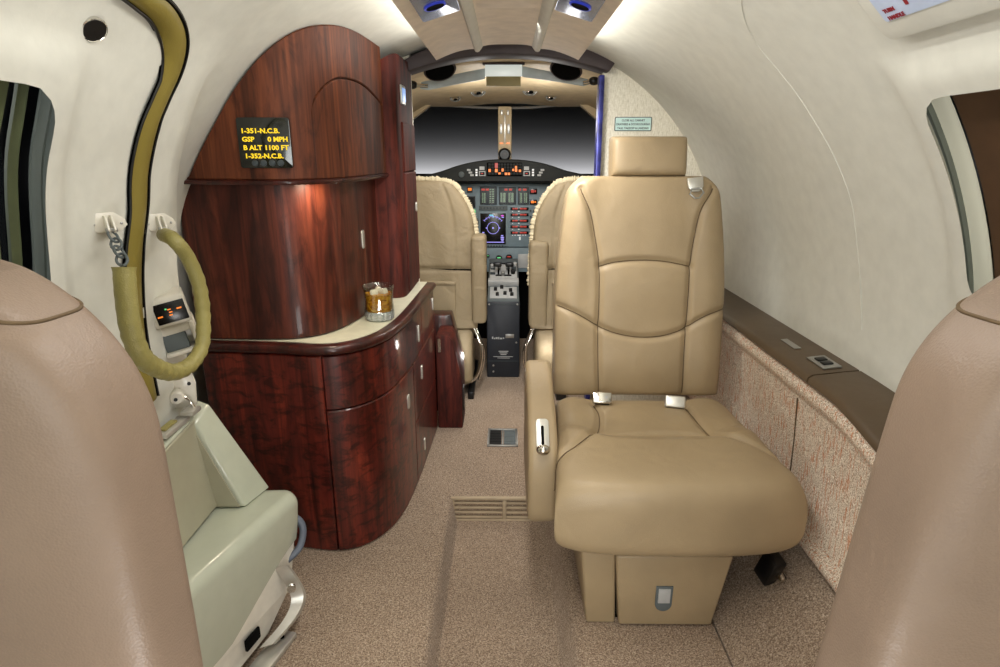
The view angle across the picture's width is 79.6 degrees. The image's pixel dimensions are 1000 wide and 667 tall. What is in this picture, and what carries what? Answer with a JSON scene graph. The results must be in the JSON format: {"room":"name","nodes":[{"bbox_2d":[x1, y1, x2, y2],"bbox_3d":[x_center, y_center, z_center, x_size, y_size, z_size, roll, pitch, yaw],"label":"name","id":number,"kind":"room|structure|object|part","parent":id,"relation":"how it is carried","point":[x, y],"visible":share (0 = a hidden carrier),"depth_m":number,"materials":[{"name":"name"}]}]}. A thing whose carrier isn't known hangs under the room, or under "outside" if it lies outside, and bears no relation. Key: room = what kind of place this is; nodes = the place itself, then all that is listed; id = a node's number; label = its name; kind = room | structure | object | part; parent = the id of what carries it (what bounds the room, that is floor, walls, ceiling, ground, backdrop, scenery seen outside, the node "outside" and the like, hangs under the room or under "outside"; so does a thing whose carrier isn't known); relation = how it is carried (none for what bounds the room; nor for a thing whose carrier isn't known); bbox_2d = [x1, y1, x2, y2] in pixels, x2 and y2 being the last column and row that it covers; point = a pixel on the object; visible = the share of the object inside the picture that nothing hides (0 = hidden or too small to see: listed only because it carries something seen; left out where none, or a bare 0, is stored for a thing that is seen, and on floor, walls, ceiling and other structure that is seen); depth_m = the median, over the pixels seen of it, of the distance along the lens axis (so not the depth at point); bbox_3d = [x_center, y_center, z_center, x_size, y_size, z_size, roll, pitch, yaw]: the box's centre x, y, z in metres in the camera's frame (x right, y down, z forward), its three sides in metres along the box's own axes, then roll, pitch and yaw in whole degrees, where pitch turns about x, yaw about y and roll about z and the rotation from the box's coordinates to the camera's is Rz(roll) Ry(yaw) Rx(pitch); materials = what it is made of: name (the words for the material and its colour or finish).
{"room":"aircraft cabin","nodes":[
{"label":"aircraft cabin","id":0,"kind":"room"},
{"bbox_2d":[0,0,427,426],"bbox_3d":[-0.477,0.282,0.689,0.967,1.774,3.750,0,17,1],"label":"wall","id":1,"kind":"structure","parent":0,"point":[99,93],"depth_m":1.08,"materials":[{"name":"white plastic"}]},
{"bbox_2d":[0,80,54,280],"bbox_3d":[-0.747,-0.163,0.703,0.214,0.569,0.584,0,17,1],"label":"window","id":2,"kind":"structure","parent":1,"relation":"in","point":[44,122],"depth_m":0.93,"materials":[{"name":"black glass"}]},
{"bbox_3d":[-0.719,-0.178,0.846,0.136,0.505,0.091,0,17,1],"label":"shade panel","id":3,"kind":"part","parent":2,"relation":"part of","materials":[{"name":"grey plastic"}]},
{"bbox_3d":[-0.714,-0.195,0.910,0.136,0.503,0.031,0,17,1],"label":"shade panel","id":4,"kind":"part","parent":2,"relation":"part of","materials":[{"name":"plastic"}]},
{"bbox_2d":[82,16,107,41],"bbox_3d":[-0.605,-0.453,0.891,0.036,0.036,0.039,0,17,1],"label":"air nozzle","id":5,"kind":"object","parent":1,"relation":"attached to","point":[95,29],"visible":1,"depth_m":0.89,"materials":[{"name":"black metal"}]},
{"bbox_2d":[94,212,126,232],"bbox_3d":[-0.701,-0.198,1.075,0.028,0.036,0.064,13,21,38],"label":"bracket","id":6,"kind":"object","parent":1,"relation":"attached to","point":[104,221],"visible":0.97,"depth_m":1.07,"materials":[{"name":"white plastic"}]},
{"bbox_2d":[122,0,189,401],"bbox_3d":[-0.638,-0.200,1.101,0.189,0.751,0.283,-4,17,-13],"label":"seal","id":7,"kind":"object","parent":1,"relation":"attached to","point":[164,17],"visible":0.88,"depth_m":1.14,"materials":[{"name":"green plastic"}]},
{"bbox_2d":[107,228,210,380],"bbox_3d":[-0.665,-0.053,1.162,0.084,0.305,0.285,0,17,1],"label":"cable","id":8,"kind":"object","parent":1,"relation":"attached to","point":[132,335],"visible":1,"depth_m":1.11,"materials":[{"name":"beige fabric"}]},
{"bbox_2d":[148,213,175,230],"bbox_3d":[-0.701,-0.230,1.240,0.028,0.036,0.064,13,21,38],"label":"bracket","id":9,"kind":"object","parent":1,"relation":"attached to","point":[157,221],"visible":0.8,"depth_m":1.24,"materials":[{"name":"white plastic"}]},
{"bbox_2d":[153,286,195,357],"bbox_3d":[-0.725,-0.024,1.337,0.097,0.149,0.086,-9,19,-28],"label":"control panel","id":10,"kind":"object","parent":1,"relation":"attached to","point":[173,316],"visible":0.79,"depth_m":1.31,"materials":[{"name":"white plastic"}]},
{"bbox_3d":[-0.709,-0.046,1.293,0.068,0.055,0.004,-9,19,-28],"label":"warning panel","id":11,"kind":"part","parent":10,"relation":"part of","materials":[{"name":"black plastic"}]},
{"bbox_2d":[169,373,196,407],"bbox_3d":[-0.724,0.134,1.367,0.060,0.104,0.039,-8,18,-25],"label":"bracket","id":12,"kind":"structure","parent":1,"relation":"in","point":[184,394],"depth_m":1.37,"materials":[{"name":"white metal"}]},
{"bbox_2d":[241,338,730,666],"bbox_3d":[-0.054,0.765,1.741,1.860,0.140,5.500,0,17,1],"label":"floor","id":13,"kind":"structure","parent":0,"point":[436,589],"depth_m":1.72,"materials":[{"name":"brown carpet"}]},
{"bbox_2d":[0,259,202,666],"bbox_3d":[-0.533,0.459,0.392,0.392,1.217,0.677,0,17,1],"label":"passenger seat","id":14,"kind":"object","parent":13,"relation":"on","point":[93,570],"visible":1,"depth_m":0.53,"materials":[{"name":"beige leather"}]},
{"bbox_2d":[161,401,306,666],"bbox_3d":[-0.629,0.540,1.189,0.242,0.605,0.768,1,17,3],"label":"step","id":15,"kind":"structure","parent":13,"relation":"on","point":[238,535],"depth_m":1.39,"materials":[{"name":"white plastic"}]},
{"bbox_3d":[-0.634,0.706,1.240,0.029,0.200,0.736,4,17,14],"label":"riser plate","id":16,"kind":"part","parent":15,"relation":"part of","materials":[{"name":"white plastic"}]},
{"bbox_3d":[-0.557,0.780,1.418,0.050,0.014,0.200,4,17,13],"label":"foot plate","id":17,"kind":"part","parent":15,"relation":"part of","materials":[{"name":"metal"}]},
{"bbox_3d":[-0.532,0.663,1.464,0.058,0.159,0.137,3,17,8],"label":"link arm","id":18,"kind":"part","parent":15,"relation":"part of","materials":[{"name":"metal"}]},
{"bbox_2d":[203,291,436,549],"bbox_3d":[-0.558,0.242,2.154,0.560,0.628,0.863,0,17,1],"label":"base cabinet","id":19,"kind":"object","parent":13,"relation":"on","point":[350,435],"visible":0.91,"depth_m":1.77,"materials":[{"name":"brown wood"}]},
{"bbox_3d":[-0.667,0.354,1.769,0.350,0.624,0.026,2,17,6],"label":"panel","id":20,"kind":"part","parent":19,"relation":"part of","materials":[{"name":"red wood"}]},
{"bbox_2d":[208,282,435,355],"bbox_3d":[-0.554,-0.075,2.054,0.570,0.028,0.875,0,17,1],"label":"countertop","id":21,"kind":"structure","parent":19,"relation":"on","point":[361,334],"depth_m":1.70,"materials":[{"name":"beige stone"}]},
{"bbox_2d":[181,25,388,338],"bbox_3d":[-0.617,-0.443,1.776,0.465,0.835,0.600,0,17,1],"label":"upper cabinet","id":22,"kind":"object","parent":21,"relation":"on","point":[279,219],"visible":0.98,"depth_m":1.61,"materials":[{"name":"brown wood"}]},
{"bbox_3d":[-0.593,-0.216,1.723,0.522,0.425,0.189,-12,20,-35],"label":"tambour door","id":23,"kind":"part","parent":22,"relation":"part of","materials":[{"name":"brown wood"}]},
{"bbox_3d":[-0.518,-0.449,1.740,0.325,0.013,0.693,11,20,33],"label":"light rail","id":24,"kind":"part","parent":22,"relation":"part of","materials":[{"name":"brown wood"}]},
{"bbox_2d":[187,25,385,179],"bbox_3d":[-0.503,-0.639,1.664,0.279,0.396,0.681,13,21,36],"label":"hood","id":25,"kind":"object","parent":22,"relation":"attached to","point":[310,107],"depth_m":1.50,"materials":[{"name":"brown wood"}]},
{"bbox_3d":[-0.443,-0.306,2.028,0.021,0.425,0.185,1,17,2],"label":"panel","id":26,"kind":"part","parent":22,"relation":"part of","materials":[{"name":"brown wood"}]},
{"bbox_2d":[362,283,393,321],"bbox_3d":[-0.381,-0.099,1.891,0.098,0.110,0.098,0,17,1],"label":"tumbler","id":27,"kind":"object","parent":21,"relation":"on","point":[379,307],"visible":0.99,"depth_m":1.86,"materials":[{"name":"clear glass"}]},
{"bbox_2d":[370,289,377,294],"bbox_3d":[-0.393,-0.123,1.873,0.024,0.027,0.028,-7,18,-21],"label":"ice cube","id":28,"kind":"object","parent":27,"relation":"in","point":[372,292],"visible":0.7,"depth_m":1.86,"materials":[{"name":"beige ice"}]},
{"bbox_2d":[378,288,387,293],"bbox_3d":[-0.367,-0.130,1.886,0.028,0.026,0.024,7,18,21],"label":"ice cube","id":29,"kind":"object","parent":27,"relation":"in","point":[384,290],"visible":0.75,"depth_m":1.88,"materials":[{"name":"beige ice"}]},
{"bbox_2d":[374,53,419,297],"bbox_3d":[-0.452,-0.570,2.220,0.246,0.824,0.321,0,17,1],"label":"tall cabinet","id":30,"kind":"object","parent":21,"relation":"on","point":[395,194],"visible":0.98,"depth_m":2.12,"materials":[{"name":"brown wood"}]},
{"bbox_2d":[400,84,405,104],"bbox_3d":[-0.339,-0.831,2.090,0.009,0.062,0.075,0,17,1],"label":"switch plate","id":31,"kind":"object","parent":30,"relation":"attached to","point":[402,89],"depth_m":2.07,"materials":[{"name":"silver metal"}]},
{"bbox_2d":[402,88,405,102],"bbox_3d":[-0.335,-0.831,2.090,0.004,0.044,0.056,0,17,1],"label":"switch","id":32,"kind":"object","parent":30,"relation":"attached to","point":[403,89],"depth_m":2.08,"materials":[{"name":"white plastic"}]},
{"bbox_3d":[-0.338,-0.688,2.220,0.010,0.168,0.245,0,17,1],"label":"door","id":33,"kind":"part","parent":30,"relation":"part of","materials":[{"name":"brown wood"}]},
{"bbox_3d":[-0.338,-0.398,2.306,0.010,0.428,0.245,0,17,1],"label":"door","id":34,"kind":"part","parent":30,"relation":"part of","materials":[{"name":"brown wood"}]},
{"bbox_3d":[-0.353,0.062,1.936,0.106,0.160,0.605,5,17,17],"label":"drawer","id":35,"kind":"part","parent":19,"relation":"part of","materials":[{"name":"red wood"}]},
{"bbox_3d":[-0.368,0.389,1.941,0.089,0.460,0.436,7,18,23],"label":"door","id":36,"kind":"part","parent":19,"relation":"part of","materials":[{"name":"red wood"}]},
{"bbox_3d":[-0.298,0.148,2.332,0.021,0.222,0.462,1,17,3],"label":"drawer","id":37,"kind":"part","parent":19,"relation":"part of","materials":[{"name":"red wood"}]},
{"bbox_3d":[-0.298,0.370,2.399,0.021,0.234,0.462,1,17,3],"label":"drawer","id":38,"kind":"part","parent":19,"relation":"part of","materials":[{"name":"red wood"}]},
{"bbox_3d":[-0.293,-0.064,2.362,0.020,0.160,0.284,1,17,3],"label":"drawer","id":39,"kind":"part","parent":19,"relation":"part of","materials":[{"name":"red wood"}]},
{"bbox_2d":[434,310,463,410],"bbox_3d":[-0.280,0.129,2.812,0.220,0.470,0.090,0,17,1],"label":"trim","id":40,"kind":"structure","parent":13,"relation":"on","point":[441,317],"depth_m":2.73,"materials":[{"name":"brown wood"}]},
{"bbox_2d":[436,325,464,427],"bbox_3d":[-0.215,0.192,2.679,0.114,0.425,0.180,0,17,1],"label":"base cabinet","id":41,"kind":"object","parent":13,"relation":"on","point":[449,360],"visible":1,"depth_m":2.61,"materials":[{"name":"brown wood"}]},
{"bbox_2d":[462,384,464,409],"bbox_3d":[-0.161,0.282,2.663,0.006,0.100,0.060,0,17,1],"label":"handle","id":42,"kind":"object","parent":41,"relation":"attached to","point":[463,386],"depth_m":2.64,"materials":[{"name":"black plastic"}]},
{"bbox_2d":[416,176,486,398],"bbox_3d":[-0.329,-0.260,3.067,0.535,1.070,0.580,0,17,1],"label":"seat","id":43,"kind":"object","parent":13,"relation":"on","point":[452,249],"visible":0.59,"depth_m":2.78,"materials":[{"name":"beige leather"}]},
{"bbox_3d":[-0.353,-0.370,2.841,0.490,0.688,0.157,0,17,1],"label":"backrest","id":44,"kind":"part","parent":43,"relation":"part of","materials":[{"name":"beige leather"}]},
{"bbox_3d":[-0.206,0.228,3.195,0.160,0.060,0.510,0,17,1],"label":"floor rail","id":45,"kind":"part","parent":43,"relation":"part of","materials":[{"name":"black metal"}]},
{"bbox_3d":[-0.175,0.106,2.985,0.207,0.313,0.096,0,17,1],"label":"adjust rail","id":46,"kind":"part","parent":43,"relation":"part of","materials":[{"name":"silver metal"}]},
{"bbox_3d":[-0.098,-0.261,2.845,0.070,0.415,0.130,0,17,1],"label":"armrest","id":47,"kind":"part","parent":43,"relation":"part of","materials":[{"name":"beige leather"}]},
{"bbox_2d":[451,496,543,521],"bbox_3d":[0.006,0.624,2.138,0.364,0.096,0.014,0,17,1],"label":"floor vent","id":48,"kind":"object","parent":13,"relation":"in","point":[511,500],"visible":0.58,"depth_m":2.13,"materials":[{"name":"beige metal"}]},
{"bbox_2d":[487,428,517,446],"bbox_3d":[0.011,0.444,2.562,0.128,0.008,0.162,0,17,1],"label":"floor vent","id":49,"kind":"object","parent":13,"relation":"in","point":[494,434],"visible":1,"depth_m":2.56,"materials":[{"name":"silver metal"}]},
{"bbox_2d":[487,259,519,376],"bbox_3d":[0.020,-0.116,3.417,0.176,0.594,0.503,0,17,1],"label":"pedestal","id":50,"kind":"object","parent":13,"relation":"on","point":[503,300],"visible":1,"depth_m":3.22,"materials":[{"name":"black metal"}]},
{"bbox_3d":[0.018,-0.218,3.210,0.144,0.043,0.105,0,17,1],"label":"switch panel","id":51,"kind":"part","parent":50,"relation":"part of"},
{"bbox_2d":[494,285,513,295],"bbox_3d":[0.020,-0.230,3.214,0.106,0.043,0.090,0,17,1],"label":"switch panel","id":52,"kind":"object","parent":50,"relation":"attached to","point":[499,290],"depth_m":3.22,"materials":[{"name":"black plastic"}]},
{"bbox_2d":[522,176,580,399],"bbox_3d":[0.375,-0.258,3.059,0.527,1.070,0.580,0,17,1],"label":"seat","id":53,"kind":"object","parent":13,"relation":"on","point":[544,228],"visible":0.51,"depth_m":2.78,"materials":[{"name":"beige leather"}]},
{"bbox_3d":[0.213,0.107,2.981,0.207,0.313,0.096,0,17,1],"label":"adjust rail","id":54,"kind":"part","parent":53,"relation":"part of","materials":[{"name":"silver metal"}]},
{"bbox_3d":[0.181,-0.239,2.848,0.086,0.407,0.130,0,17,1],"label":"armrest","id":55,"kind":"part","parent":53,"relation":"part of","materials":[{"name":"beige leather"}]},
{"bbox_3d":[0.392,-0.367,2.833,0.490,0.688,0.157,0,17,1],"label":"backrest","id":56,"kind":"part","parent":53,"relation":"part of","materials":[{"name":"beige leather"}]},
{"bbox_3d":[0.248,0.230,3.190,0.160,0.060,0.510,0,17,1],"label":"floor rail","id":57,"kind":"part","parent":53,"relation":"part of","materials":[{"name":"black plastic"}]},
{"bbox_2d":[524,136,807,624],"bbox_3d":[0.389,0.078,1.678,0.665,1.214,0.819,0,17,1],"label":"passenger seat","id":58,"kind":"object","parent":13,"relation":"on","point":[654,502],"visible":1,"depth_m":1.70,"materials":[{"name":"beige leather"}]},
{"bbox_3d":[0.115,0.296,1.752,0.078,0.354,0.408,0,17,1],"label":"armrest","id":59,"kind":"part","parent":58,"relation":"part of","materials":[{"name":"beige leather"}]},
{"bbox_3d":[0.111,0.297,1.537,0.036,0.030,0.036,0,17,1],"label":"knob","id":60,"kind":"part","parent":58,"relation":"part of","materials":[{"name":"silver metal"}]},
{"bbox_3d":[0.437,-0.146,1.912,0.528,0.688,0.210,0,17,1],"label":"backrest","id":61,"kind":"part","parent":58,"relation":"part of","materials":[{"name":"beige leather"}]},
{"bbox_3d":[0.431,0.639,1.535,0.288,0.208,0.062,0,17,1],"label":"storage drawer","id":62,"kind":"part","parent":58,"relation":"part of","materials":[{"name":"beige leather"}]},
{"bbox_2d":[554,397,807,556],"bbox_3d":[0.425,0.361,1.665,0.588,0.229,0.605,0,17,1],"label":"seat cushion","id":63,"kind":"object","parent":58,"relation":"on","point":[674,476],"depth_m":1.40,"materials":[{"name":"beige leather"}]},
{"bbox_2d":[815,276,999,666],"bbox_3d":[0.529,0.461,0.380,0.402,1.220,0.677,0,17,1],"label":"passenger seat","id":64,"kind":"object","parent":13,"relation":"on","point":[919,583],"visible":1,"depth_m":0.54,"materials":[{"name":"beige leather"}]},
{"bbox_2d":[416,174,593,338],"bbox_3d":[0.043,-0.470,3.825,1.300,1.060,0.030,0,17,1],"label":"wall","id":65,"kind":"structure","parent":0,"point":[523,287],"depth_m":3.90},
{"bbox_2d":[458,183,551,271],"bbox_3d":[0.026,-0.630,3.585,1.219,0.518,0.088,0,17,1],"label":"panel","id":66,"kind":"object","parent":65,"relation":"attached to","point":[504,211],"visible":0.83,"depth_m":3.54,"materials":[{"name":"black"}]},
{"bbox_2d":[421,159,587,182],"bbox_3d":[0.023,-0.949,3.499,1.155,0.128,0.270,0,17,1],"label":"glareshield","id":67,"kind":"object","parent":66,"relation":"on","point":[494,170],"visible":0.87,"depth_m":3.38,"materials":[{"name":"black plastic"}]},
{"bbox_2d":[498,148,510,158],"bbox_3d":[0.026,-1.047,3.509,0.074,0.074,0.057,0,17,1],"label":"standby compass","id":68,"kind":"object","parent":67,"relation":"on","point":[504,153],"visible":0.91,"depth_m":3.48,"materials":[{"name":"black plastic"}]},
{"bbox_3d":[0.026,-0.923,3.374,0.197,0.073,0.008,0,17,1],"label":"annunciator panel","id":69,"kind":"part","parent":67,"relation":"part of","materials":[{"name":"black plastic"}]},
{"bbox_2d":[498,106,511,158],"bbox_3d":[0.029,-1.176,3.526,0.080,0.296,0.059,0,17,1],"label":"post","id":70,"kind":"object","parent":67,"relation":"on","point":[504,112],"visible":0.96,"depth_m":3.50,"materials":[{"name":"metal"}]},
{"bbox_3d":[0.028,-1.207,3.493,0.048,0.180,0.012,0,17,1],"label":"rail","id":71,"kind":"part","parent":70,"relation":"part of","materials":[{"name":"metal"}]},
{"bbox_3d":[0.050,-1.193,3.498,0.014,0.055,0.006,0,17,1],"label":"label plate","id":72,"kind":"part","parent":70,"relation":"part of","materials":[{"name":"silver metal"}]},
{"bbox_3d":[0.049,-0.447,3.623,0.309,0.145,0.040,0,17,1],"label":"panel","id":73,"kind":"part","parent":66,"relation":"part of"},
{"bbox_3d":[0.147,-0.435,3.601,0.079,0.084,0.006,0,17,1],"label":"switch panel","id":74,"kind":"part","parent":66,"relation":"part of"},
{"bbox_2d":[411,59,600,111],"bbox_3d":[0.035,-0.522,3.110,1.540,1.548,1.300,0,17,1],"label":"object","id":75,"kind":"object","parent":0,"point":[567,95],"depth_m":3.09,"materials":[{"name":"beige plastic"}]},
{"bbox_2d":[413,105,430,119],"bbox_3d":[-0.459,-1.328,3.502,0.144,0.168,0.060,0,17,1],"label":"trim","id":76,"kind":"structure","parent":75,"relation":"attached to","point":[420,111],"depth_m":3.48,"materials":[{"name":"beige plastic"}]},
{"bbox_2d":[424,64,455,80],"bbox_3d":[-0.246,-1.083,2.460,0.133,0.086,0.092,0,17,1],"label":"speaker","id":77,"kind":"object","parent":75,"relation":"attached to","point":[442,73],"visible":0.66,"depth_m":2.46},
{"bbox_2d":[412,68,484,89],"bbox_3d":[-0.231,-1.079,2.545,0.334,0.086,0.042,0,17,1],"label":"sun visor","id":78,"kind":"object","parent":75,"relation":"attached to","point":[475,75],"visible":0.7,"depth_m":2.55,"materials":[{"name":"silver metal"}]},
{"bbox_3d":[-0.340,-1.054,2.549,0.069,0.020,0.015,0,17,1],"label":"arm","id":79,"kind":"part","parent":78,"relation":"part of","materials":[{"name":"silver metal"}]},
{"bbox_2d":[450,96,460,101],"bbox_3d":[-0.241,-1.275,3.238,0.059,0.052,0.079,0,17,1],"label":"ceiling vent","id":80,"kind":"object","parent":75,"relation":"in","point":[453,99],"visible":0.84,"depth_m":3.21,"materials":[{"name":"silver metal"}]},
{"bbox_2d":[470,91,485,96],"bbox_3d":[-0.114,-1.272,3.143,0.081,0.064,0.089,0,17,1],"label":"ceiling vent","id":81,"kind":"object","parent":75,"relation":"in","point":[475,93],"visible":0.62,"depth_m":3.12,"materials":[{"name":"silver metal"}]},
{"bbox_2d":[482,62,524,85],"bbox_3d":[0.015,-1.085,2.513,0.175,0.090,0.031,0,17,1],"label":"light panel","id":82,"kind":"object","parent":75,"relation":"attached to","point":[496,73],"visible":1,"depth_m":2.50,"materials":[{"name":"grey plastic"}]},
{"bbox_2d":[456,105,556,108],"bbox_3d":[0.029,-1.344,3.533,0.884,0.046,0.016,0,17,1],"label":"trim","id":83,"kind":"structure","parent":75,"relation":"attached to","point":[539,106],"depth_m":3.53,"materials":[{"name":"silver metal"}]},
{"bbox_2d":[522,90,536,95],"bbox_3d":[0.156,-1.276,3.140,0.081,0.064,0.089,0,17,1],"label":"ceiling vent","id":84,"kind":"object","parent":75,"relation":"in","point":[527,92],"visible":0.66,"depth_m":3.12,"materials":[{"name":"silver metal"}]},
{"bbox_2d":[545,96,555,100],"bbox_3d":[0.273,-1.280,3.234,0.059,0.052,0.079,0,17,1],"label":"ceiling vent","id":85,"kind":"object","parent":75,"relation":"in","point":[550,98],"visible":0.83,"depth_m":3.21,"materials":[{"name":"silver metal"}]},
{"bbox_2d":[522,66,597,85],"bbox_3d":[0.255,-1.089,2.536,0.332,0.078,0.042,0,17,1],"label":"sun visor","id":86,"kind":"object","parent":75,"relation":"attached to","point":[527,72],"visible":0.89,"depth_m":2.54,"materials":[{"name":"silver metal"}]},
{"bbox_2d":[550,62,581,80],"bbox_3d":[0.270,-1.083,2.454,0.133,0.086,0.092,0,17,1],"label":"speaker","id":87,"kind":"object","parent":75,"relation":"attached to","point":[561,71],"visible":0.66,"depth_m":2.46},
{"bbox_2d":[580,105,595,119],"bbox_3d":[0.516,-1.326,3.491,0.144,0.184,0.060,0,17,1],"label":"trim","id":88,"kind":"structure","parent":75,"relation":"attached to","point":[591,111],"depth_m":3.47,"materials":[{"name":"beige plastic"}]},
{"bbox_2d":[392,0,622,59],"bbox_3d":[0.005,-0.457,0.370,0.472,0.060,3.370,0,17,1],"label":"panel","id":89,"kind":"object","parent":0,"point":[445,27],"visible":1,"depth_m":1.56,"materials":[{"name":"beige plastic"}]},
{"bbox_3d":[-0.167,-0.450,0.374,0.128,0.046,3.370,0,17,1],"label":"panel","id":90,"kind":"part","parent":89,"relation":"part of","materials":[{"name":"beige wood"}]},
{"bbox_3d":[-0.142,-0.719,1.290,0.092,0.034,0.300,0,17,1],"label":"vent plate","id":91,"kind":"part","parent":89,"relation":"part of","materials":[{"name":"silver metal"}]},
{"bbox_3d":[0.005,-0.477,0.364,0.164,0.018,3.370,0,17,1],"label":"panel","id":92,"kind":"part","parent":89,"relation":"part of","materials":[{"name":"beige wood"}]},
{"bbox_3d":[0.174,-0.718,1.287,0.092,0.034,0.300,0,17,1],"label":"vent plate","id":93,"kind":"part","parent":89,"relation":"part of","materials":[{"name":"silver metal"}]},
{"bbox_3d":[0.177,-0.449,0.370,0.128,0.046,3.370,0,17,1],"label":"panel","id":94,"kind":"part","parent":89,"relation":"part of","materials":[{"name":"beige wood"}]},
{"bbox_2d":[403,55,701,400],"bbox_3d":[-0.025,-0.324,2.476,1.795,1.528,0.030,0,17,1],"label":"wall","id":95,"kind":"structure","parent":0,"point":[623,96],"depth_m":2.30,"materials":[{"name":"fabric"}]},
{"bbox_2d":[405,44,614,74],"bbox_3d":[0.027,-1.044,2.245,0.788,0.130,0.120,0,17,1],"label":"trim","id":96,"kind":"structure","parent":95,"relation":"attached to","point":[422,61],"depth_m":2.20,"materials":[{"name":"brown plastic"}]},
{"bbox_2d":[614,117,651,130],"bbox_3d":[0.512,-0.806,2.308,0.141,0.051,0.004,0,17,1],"label":"placard","id":97,"kind":"object","parent":95,"relation":"attached to","point":[621,123],"visible":1,"depth_m":2.31},
{"bbox_2d":[672,395,835,666],"bbox_3d":[0.706,0.857,0.847,0.320,0.235,3.750,0,17,1],"label":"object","id":98,"kind":"structure","parent":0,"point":[777,624],"depth_m":1.46,"materials":[{"name":"brown carpet"}]},
{"bbox_2d":[688,320,875,591],"bbox_3d":[0.747,0.548,0.754,0.034,0.430,3.750,0,17,1],"label":"wall","id":99,"kind":"structure","parent":0,"point":[832,462],"depth_m":1.48,"materials":[{"name":"beige carpet"}]},
{"bbox_2d":[790,398,797,470],"bbox_3d":[0.766,0.310,1.575,0.017,0.303,0.004,0,17,1],"label":"trim","id":100,"kind":"structure","parent":99,"relation":"attached to","point":[797,398],"depth_m":1.56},
{"bbox_2d":[723,288,894,452],"bbox_3d":[0.787,0.328,0.741,0.129,0.084,3.650,0,17,1],"label":"ledge","id":101,"kind":"object","parent":99,"relation":"attached to","point":[864,401],"visible":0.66,"depth_m":1.46,"materials":[{"name":"brown leather"}]},
{"bbox_3d":[0.792,0.028,1.635,0.018,0.003,0.085,0,17,1],"label":"label plate","id":102,"kind":"part","parent":101,"relation":"part of","materials":[{"name":"silver metal"}]},
{"bbox_2d":[806,355,841,369],"bbox_3d":[0.801,0.071,1.484,0.045,0.009,0.085,0,17,1],"label":"switch plate","id":103,"kind":"object","parent":101,"relation":"attached to","point":[817,362],"depth_m":1.48,"materials":[{"name":"silver metal"}]},
{"bbox_2d":[814,357,833,364],"bbox_3d":[0.800,0.068,1.483,0.024,0.008,0.050,0,17,1],"label":"rocker switch","id":104,"kind":"object","parent":101,"relation":"attached to","point":[817,360],"depth_m":1.48,"materials":[{"name":"black plastic"}]},
{"bbox_3d":[0.781,0.488,0.210,0.129,0.080,2.542,0,17,1],"label":"table lid","id":105,"kind":"part","parent":101,"relation":"part of","materials":[{"name":"brown leather"}]},
{"bbox_2d":[587,0,999,391],"bbox_3d":[0.428,-0.107,0.563,0.843,0.957,3.750,0,17,1],"label":"wall","id":106,"kind":"structure","parent":0,"point":[790,248],"depth_m":1.34,"materials":[{"name":"white plastic"}]},
{"bbox_2d":[584,75,604,398],"bbox_3d":[0.379,-0.284,2.446,0.020,1.420,0.050,0,17,1],"label":"trim","id":107,"kind":"structure","parent":106,"relation":"attached to","point":[601,78],"depth_m":2.28,"materials":[{"name":"blue metal"}]},
{"bbox_2d":[740,0,861,329],"bbox_3d":[0.640,-0.344,1.327,0.417,0.695,0.123,-4,17,-13],"label":"trim","id":108,"kind":"structure","parent":106,"relation":"attached to","point":[740,0],"depth_m":1.34,"materials":[{"name":"white plastic"}]},
{"bbox_2d":[856,0,999,38],"bbox_3d":[0.540,-0.461,0.756,0.124,0.121,0.300,0,17,1],"label":"plate","id":109,"kind":"object","parent":106,"relation":"attached to","point":[896,19],"visible":1,"depth_m":0.82,"materials":[{"name":"white plastic"}]},
{"bbox_3d":[0.531,-0.462,0.749,0.088,0.086,0.250,0,17,1],"label":"plate","id":110,"kind":"part","parent":109,"relation":"part of","materials":[{"name":"white plastic"}]},
{"bbox_2d":[926,89,999,293],"bbox_3d":[0.800,-0.190,0.802,0.307,0.549,0.543,0,17,1],"label":"window","id":111,"kind":"structure","parent":106,"relation":"in","point":[979,112],"depth_m":1.01,"materials":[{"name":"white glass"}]},
{"bbox_3d":[0.776,-0.194,0.896,0.230,0.487,0.238,0,17,1],"label":"shade panel","id":112,"kind":"part","parent":111,"relation":"part of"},
{"label":"outside","id":113,"kind":"structure","parent":0,"visible":0},
{"bbox_2d":[0,50,994,278],"bbox_3d":[0.078,-3.184,6.355,14.000,7.200,3.200,0,17,1],"label":"sky","id":114,"kind":"structure","parent":113,"point":[563,138],"depth_m":8.18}
]}

